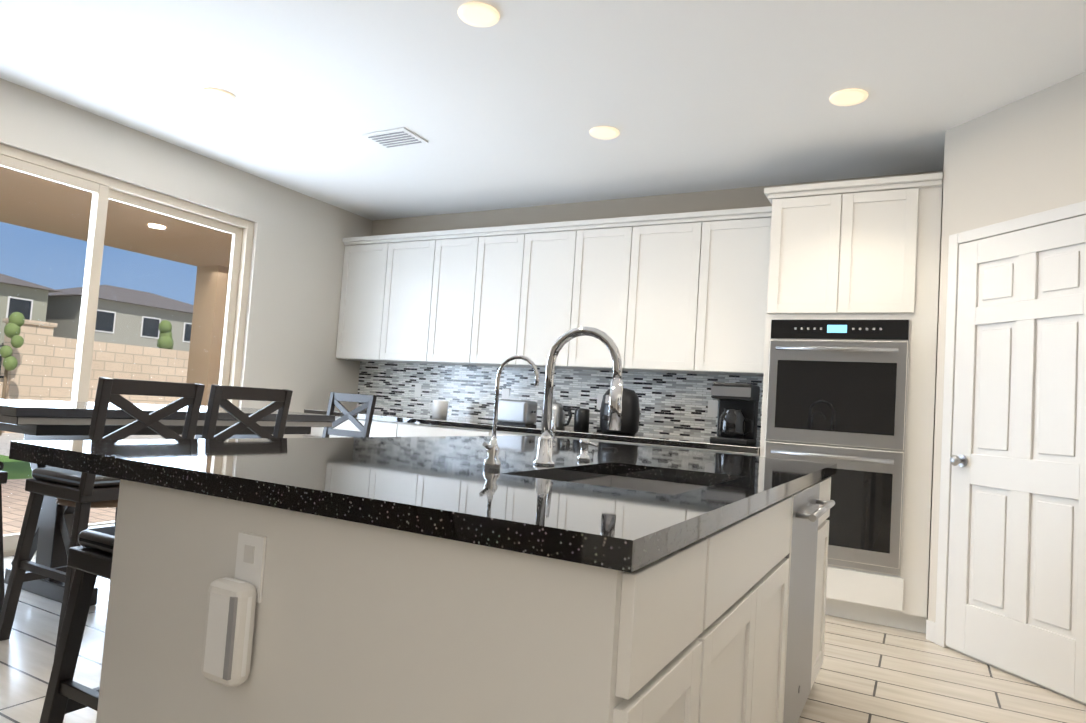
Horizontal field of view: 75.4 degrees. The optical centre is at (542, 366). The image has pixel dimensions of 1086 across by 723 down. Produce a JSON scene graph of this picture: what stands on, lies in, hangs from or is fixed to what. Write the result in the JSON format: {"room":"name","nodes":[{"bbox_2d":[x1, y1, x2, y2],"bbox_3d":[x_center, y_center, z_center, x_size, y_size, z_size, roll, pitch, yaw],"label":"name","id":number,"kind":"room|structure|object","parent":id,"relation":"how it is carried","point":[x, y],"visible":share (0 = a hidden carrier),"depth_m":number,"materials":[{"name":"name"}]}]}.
{"room":"dining room and kitchen","nodes":[
{"label":"dining room and kitchen","id":0,"kind":"room"},
{"bbox_2d":[0,78,371,437],"bbox_3d":[-3.677,-0.356,3.004,0.160,2.700,8.100,2,-4,29],"label":"wall","id":1,"kind":"structure","parent":0,"point":[293,300],"depth_m":5.53,"materials":[{"name":"beige paint"}]},
{"bbox_2d":[0,143,253,556],"bbox_3d":[-2.897,-0.048,4.441,0.107,2.350,2.270,2,-4,29],"label":"sliding door","id":2,"kind":"structure","parent":1,"relation":"in","point":[103,189],"depth_m":4.53,"materials":[{"name":"beige"}]},
{"bbox_2d":[334,240,386,415],"bbox_3d":[-1.523,-0.331,6.266,0.505,1.471,0.327,2,-4,29],"label":"wall cabinet","id":3,"kind":"object","parent":1,"relation":"attached to","point":[360,326],"depth_m":6.16,"materials":[{"name":"white wood"}]},
{"bbox_2d":[0,552,1085,722],"bbox_3d":[-1.031,1.125,1.530,6.310,0.060,8.260,2,-4,29],"label":"floor","id":4,"kind":"structure","parent":0,"point":[871,673],"depth_m":2.90,"materials":[{"name":"beige tile"}]},
{"bbox_2d":[0,461,7,613],"bbox_3d":[-2.587,0.530,2.911,0.488,1.074,0.516,2,-4,29],"label":"dining chair","id":5,"kind":"object","parent":4,"relation":"on","point":[3,476],"visible":0.73,"depth_m":2.99,"materials":[{"name":"black wood"}]},
{"bbox_2d":[39,526,115,722],"bbox_3d":[-0.944,0.775,1.845,0.467,0.687,0.488,2,-4,29],"label":"bar stool","id":6,"kind":"object","parent":4,"relation":"on","point":[89,561],"visible":0.19,"depth_m":1.75,"materials":[{"name":"black wood"}]},
{"bbox_2d":[0,377,204,657],"bbox_3d":[-1.813,0.582,2.926,0.516,1.074,0.488,2,-4,29],"label":"dining chair","id":7,"kind":"object","parent":4,"relation":"on","point":[82,493],"visible":0.44,"depth_m":2.79,"materials":[{"name":"black wood"}]},
{"bbox_2d":[0,399,334,605],"bbox_3d":[-2.154,0.685,3.876,0.850,0.924,1.800,2,-4,29],"label":"dining table","id":8,"kind":"object","parent":4,"relation":"on","point":[35,420],"visible":0.29,"depth_m":3.39,"materials":[{"name":"grey wood"}]},
{"bbox_2d":[201,384,292,438],"bbox_3d":[-1.586,0.621,3.347,0.516,1.074,0.488,2,-4,29],"label":"dining chair","id":9,"kind":"object","parent":4,"relation":"on","point":[219,395],"visible":0.15,"depth_m":3.23,"materials":[{"name":"black wood"}]},
{"bbox_2d":[322,392,376,437],"bbox_3d":[-1.547,0.712,4.942,0.488,1.074,0.516,2,-4,29],"label":"dining chair","id":10,"kind":"object","parent":4,"relation":"on","point":[369,401],"visible":0.33,"depth_m":5.13,"materials":[{"name":"black wood"}]},
{"bbox_2d":[303,412,402,437],"bbox_3d":[-1.453,0.873,5.947,1.010,0.873,0.627,2,-4,29],"label":"base cabinet","id":11,"kind":"object","parent":4,"relation":"on","point":[381,426],"depth_m":5.57,"materials":[{"name":"white wood"}]},
{"bbox_2d":[375,236,434,419],"bbox_3d":[-1.080,-0.315,6.025,0.505,1.471,0.327,2,-4,29],"label":"wall cabinet","id":12,"kind":"object","parent":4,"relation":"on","point":[410,263],"depth_m":5.95,"materials":[{"name":"white wood"}]},
{"bbox_2d":[395,420,492,436],"bbox_3d":[-0.637,0.903,5.503,0.850,0.873,0.627,2,-4,29],"label":"base cabinet","id":13,"kind":"object","parent":4,"relation":"on","point":[407,428],"depth_m":5.27,"materials":[{"name":"white wood"}]},
{"bbox_2d":[423,236,478,423],"bbox_3d":[-0.671,-0.300,5.803,0.425,1.471,0.327,2,-4,29],"label":"wall cabinet","id":14,"kind":"object","parent":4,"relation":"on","point":[456,257],"depth_m":5.72,"materials":[{"name":"white wood"}]},
{"bbox_2d":[432,400,448,418],"bbox_3d":[-0.835,0.346,5.703,0.130,0.150,0.130,2,-4,29],"label":"utensil crock","id":15,"kind":"object","parent":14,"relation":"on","point":[439,409],"visible":1,"depth_m":5.65,"materials":[{"name":"white ceramic"}]},
{"bbox_2d":[81,470,836,722],"bbox_3d":[0.160,0.769,2.136,1.181,0.873,2.386,2,-4,29],"label":"kitchen island","id":16,"kind":"object","parent":4,"relation":"on","point":[547,576],"depth_m":1.17,"materials":[{"name":"white wood"}]},
{"bbox_2d":[9,436,836,561],"bbox_3d":[0.014,0.309,2.288,1.509,0.040,2.390,2,-4,29],"label":"island countertop","id":17,"kind":"structure","parent":16,"relation":"on","point":[436,480],"depth_m":1.41,"materials":[{"name":"black stone"}]},
{"bbox_2d":[477,355,538,469],"bbox_3d":[-0.080,0.109,1.690,0.137,0.280,0.064,2,-4,29],"label":"faucet","id":18,"kind":"object","parent":17,"relation":"on","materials":[{"name":"silver metal"}]},
{"bbox_2d":[529,326,622,465],"bbox_3d":[0.106,0.082,1.909,0.249,0.383,0.094,2,-4,29],"label":"faucet","id":19,"kind":"object","parent":17,"relation":"on","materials":[{"name":"silver metal"}]},
{"bbox_2d":[573,470,700,489],"bbox_3d":[0.230,0.418,1.791,0.421,0.227,0.672,2,-4,29],"label":"sink","id":20,"kind":"object","parent":17,"relation":"in","point":[611,477],"depth_m":2.12,"materials":[{"name":"black metal"}]},
{"bbox_2d":[467,232,526,427],"bbox_3d":[-0.298,-0.286,5.600,0.425,1.471,0.327,2,-4,29],"label":"wall cabinet","id":21,"kind":"object","parent":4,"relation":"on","point":[499,270],"depth_m":5.51,"materials":[{"name":"white wood"}]},
{"bbox_2d":[511,228,578,431],"bbox_3d":[0.082,-0.272,5.393,0.440,1.471,0.327,2,-4,29],"label":"wall cabinet","id":22,"kind":"object","parent":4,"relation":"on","point":[548,253],"depth_m":5.29,"materials":[{"name":"white wood"}]},
{"bbox_2d":[497,399,536,426],"bbox_3d":[-0.185,0.346,5.306,0.280,0.192,0.180,2,-4,29],"label":"toaster","id":23,"kind":"object","parent":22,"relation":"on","point":[518,412],"visible":0.96,"depth_m":5.23,"materials":[{"name":"silver metal"}]},
{"bbox_2d":[539,400,571,428],"bbox_3d":[0.091,0.347,5.180,0.276,0.213,0.180,2,-4,29],"label":"kettle","id":24,"kind":"object","parent":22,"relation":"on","point":[559,408],"visible":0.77,"depth_m":5.12,"materials":[{"name":"silver metal"}]},
{"bbox_2d":[491,428,622,441],"bbox_3d":[0.123,0.930,5.090,0.880,0.873,0.627,2,-4,29],"label":"base cabinet","id":25,"kind":"object","parent":4,"relation":"on","point":[500,431],"depth_m":4.79,"materials":[{"name":"white wood"}]},
{"bbox_2d":[563,224,634,435],"bbox_3d":[0.468,-0.258,5.183,0.440,1.471,0.327,2,-4,29],"label":"wall cabinet","id":26,"kind":"object","parent":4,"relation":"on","point":[602,252],"depth_m":5.08,"materials":[{"name":"white wood"}]},
{"bbox_2d":[573,408,589,430],"bbox_3d":[0.281,0.381,5.097,0.110,0.162,0.110,2,-4,29],"label":"canister","id":27,"kind":"object","parent":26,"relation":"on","point":[581,419],"visible":1,"depth_m":5.05,"materials":[{"name":"black"}]},
{"bbox_2d":[600,388,639,434],"bbox_3d":[0.527,0.304,4.897,0.280,0.325,0.330,2,-4,29],"label":"air fryer","id":28,"kind":"object","parent":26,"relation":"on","point":[630,413],"visible":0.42,"depth_m":4.81,"materials":[{"name":"black plastic"}]},
{"bbox_2d":[603,436,682,448],"bbox_3d":[0.729,0.953,4.760,0.500,0.873,0.627,2,-4,29],"label":"base cabinet","id":29,"kind":"object","parent":4,"relation":"on","point":[629,440],"depth_m":4.48,"materials":[{"name":"white wood"}]},
{"bbox_2d":[623,220,702,443],"bbox_3d":[0.881,-0.243,4.959,0.500,1.471,0.327,2,-4,29],"label":"wall cabinet","id":30,"kind":"object","parent":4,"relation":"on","point":[667,255],"depth_m":4.87,"materials":[{"name":"white wood"}]},
{"bbox_2d":[679,444,754,455],"bbox_3d":[1.170,0.969,4.520,0.505,0.873,0.627,2,-4,29],"label":"base cabinet","id":31,"kind":"object","parent":4,"relation":"on","point":[717,448],"depth_m":4.26,"materials":[{"name":"white"}]},
{"bbox_2d":[691,216,766,447],"bbox_3d":[1.322,-0.227,4.719,0.505,1.471,0.327,2,-4,29],"label":"wall cabinet","id":32,"kind":"object","parent":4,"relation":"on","point":[731,274],"depth_m":4.63,"materials":[{"name":"white wood"}]},
{"bbox_2d":[710,382,759,444],"bbox_3d":[1.247,0.303,4.558,0.258,0.385,0.282,2,-4,29],"label":"coffee maker","id":33,"kind":"object","parent":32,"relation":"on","point":[737,420],"visible":1,"depth_m":4.47,"materials":[{"name":"black plastic"}]},
{"bbox_2d":[755,176,942,632],"bbox_3d":[1.833,0.212,4.219,0.895,2.435,0.649,2,-4,29],"label":"tall cabinet","id":34,"kind":"object","parent":4,"relation":"on","point":[811,310],"depth_m":3.90,"materials":[{"name":"white wood"}]},
{"bbox_2d":[0,0,1085,220],"bbox_3d":[-0.846,-1.645,1.684,6.310,0.100,8.260,2,-4,29],"label":"ceiling","id":35,"kind":"structure","parent":0,"point":[516,103],"depth_m":3.58,"materials":[{"name":"white paint"}]},
{"bbox_2d":[201,88,234,102],"bbox_3d":[-1.828,-1.528,3.959,0.176,0.012,0.176,2,-4,29],"label":"recessed light","id":36,"kind":"object","parent":35,"relation":"in","point":[218,95],"visible":1,"depth_m":3.95,"materials":[{"name":"white"}]},
{"bbox_2d":[362,127,427,148],"bbox_3d":[-0.934,-1.439,4.437,0.340,0.014,0.240,2,-4,29],"label":"ceiling vent","id":37,"kind":"object","parent":35,"relation":"in","point":[395,138],"visible":1,"depth_m":4.42,"materials":[{"name":"white metal"}]},
{"bbox_2d":[458,2,499,26],"bbox_3d":[-0.270,-1.480,2.954,0.176,0.012,0.176,2,-4,29],"label":"recessed light","id":38,"kind":"object","parent":35,"relation":"in","point":[477,14],"visible":1,"depth_m":2.95,"materials":[{"name":"white"}]},
{"bbox_2d":[590,126,618,138],"bbox_3d":[0.360,-1.373,4.120,0.176,0.012,0.176,2,-4,29],"label":"recessed light","id":39,"kind":"object","parent":35,"relation":"in","point":[603,132],"visible":0.98,"depth_m":4.12,"materials":[{"name":"white"}]},
{"bbox_2d":[830,89,867,105],"bbox_3d":[1.510,-1.332,3.472,0.176,0.012,0.176,2,-4,29],"label":"recessed light","id":40,"kind":"object","parent":35,"relation":"in","point":[847,97],"visible":0.96,"depth_m":3.47,"materials":[{"name":"white"}]},
{"bbox_2d":[371,170,941,235],"bbox_3d":[0.980,0.075,5.158,6.310,2.700,0.160,2,-4,29],"label":"wall","id":41,"kind":"structure","parent":0,"point":[739,198],"depth_m":5.50,"materials":[{"name":"beige paint"}]},
{"bbox_2d":[927,143,944,619],"bbox_3d":[2.308,0.100,4.011,0.120,2.700,0.590,2,-4,29],"label":"wall","id":42,"kind":"structure","parent":0,"point":[935,383],"depth_m":3.92,"materials":[{"name":"beige paint"}]},
{"bbox_2d":[928,72,1085,704],"bbox_3d":[2.286,0.058,3.271,0.120,2.700,0.990,5,-3,-16],"label":"wall","id":43,"kind":"structure","parent":0,"point":[1025,156],"depth_m":3.43,"materials":[{"name":"beige paint"}]},
{"bbox_2d":[926,620,934,642],"bbox_3d":[-1.447,1.011,1.429,5.349,0.100,7.270,2,-4,29],"label":"baseboard","id":44,"kind":"structure","parent":43,"relation":"attached to","point":[930,630],"depth_m":3.62,"materials":[{"name":"white wood"}]},
{"bbox_2d":[935,201,1085,702],"bbox_3d":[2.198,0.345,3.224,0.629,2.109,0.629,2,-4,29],"label":"pantry door","id":45,"kind":"structure","parent":43,"relation":"in","point":[1011,583],"depth_m":3.24,"materials":[{"name":"white wood"}]},
{"label":"outside","id":46,"kind":"structure","parent":0,"visible":0},
{"bbox_2d":[0,433,180,455],"bbox_3d":[-28.033,0.875,26.482,64.930,0.200,100.000,2,-4,29],"label":"ground","id":47,"kind":"structure","parent":46,"point":[4,442],"depth_m":12.57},
{"bbox_2d":[0,455,32,479],"bbox_3d":[-7.216,1.075,6.951,3.150,0.015,4.500,2,-4,29],"label":"grass","id":48,"kind":"structure","parent":47,"relation":"on","point":[21,469],"depth_m":8.37,"materials":[{"name":"green plant"}]},
{"bbox_2d":[0,273,61,348],"bbox_3d":[-33.270,-2.588,35.501,11.900,7.400,11.300,2,-4,29],"label":"house","id":49,"kind":"structure","parent":47,"relation":"on","point":[19,305],"depth_m":36.90,"materials":[{"name":"beige paint"}]},
{"bbox_2d":[1,478,115,534],"bbox_3d":[-4.487,1.123,5.187,3.230,0.088,9.000,2,-4,29],"label":"patio slab","id":50,"kind":"object","parent":47,"relation":"on","point":[13,519],"depth_m":5.62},
{"bbox_2d":[0,312,173,435],"bbox_3d":[-9.536,0.034,15.142,0.389,2.684,5.412,4,-3,2],"label":"tree","id":51,"kind":"object","parent":47,"relation":"on","point":[18,321],"depth_m":12.68,"materials":[{"name":"green plant"}]},
{"bbox_2d":[0,318,188,432],"bbox_3d":[-9.884,0.305,13.879,0.480,2.360,75.000,2,-4,29],"label":"wall","id":52,"kind":"structure","parent":47,"relation":"on","point":[22,390],"depth_m":14.18,"materials":[{"name":"beige brick"}]},
{"bbox_2d":[0,166,231,438],"bbox_3d":[-4.229,-0.281,5.462,3.130,2.950,9.500,2,-4,29],"label":"patio cover","id":53,"kind":"object","parent":47,"relation":"on","point":[34,194],"depth_m":6.99,"materials":[{"name":"beige paint"}]},
{"bbox_2d":[148,224,164,228],"bbox_3d":[-3.579,-1.302,6.515,0.138,0.010,0.138,3,-3,20],"label":"recessed light","id":54,"kind":"object","parent":53,"relation":"attached to","point":[155,226],"depth_m":6.46,"materials":[{"name":"white"}]},
{"bbox_2d":[45,285,193,350],"bbox_3d":[-27.817,-1.561,46.544,11.000,7.300,12.000,2,-4,29],"label":"house","id":55,"kind":"structure","parent":47,"relation":"on","point":[151,332],"depth_m":42.01,"materials":[{"name":"grey paint"}]}
]}

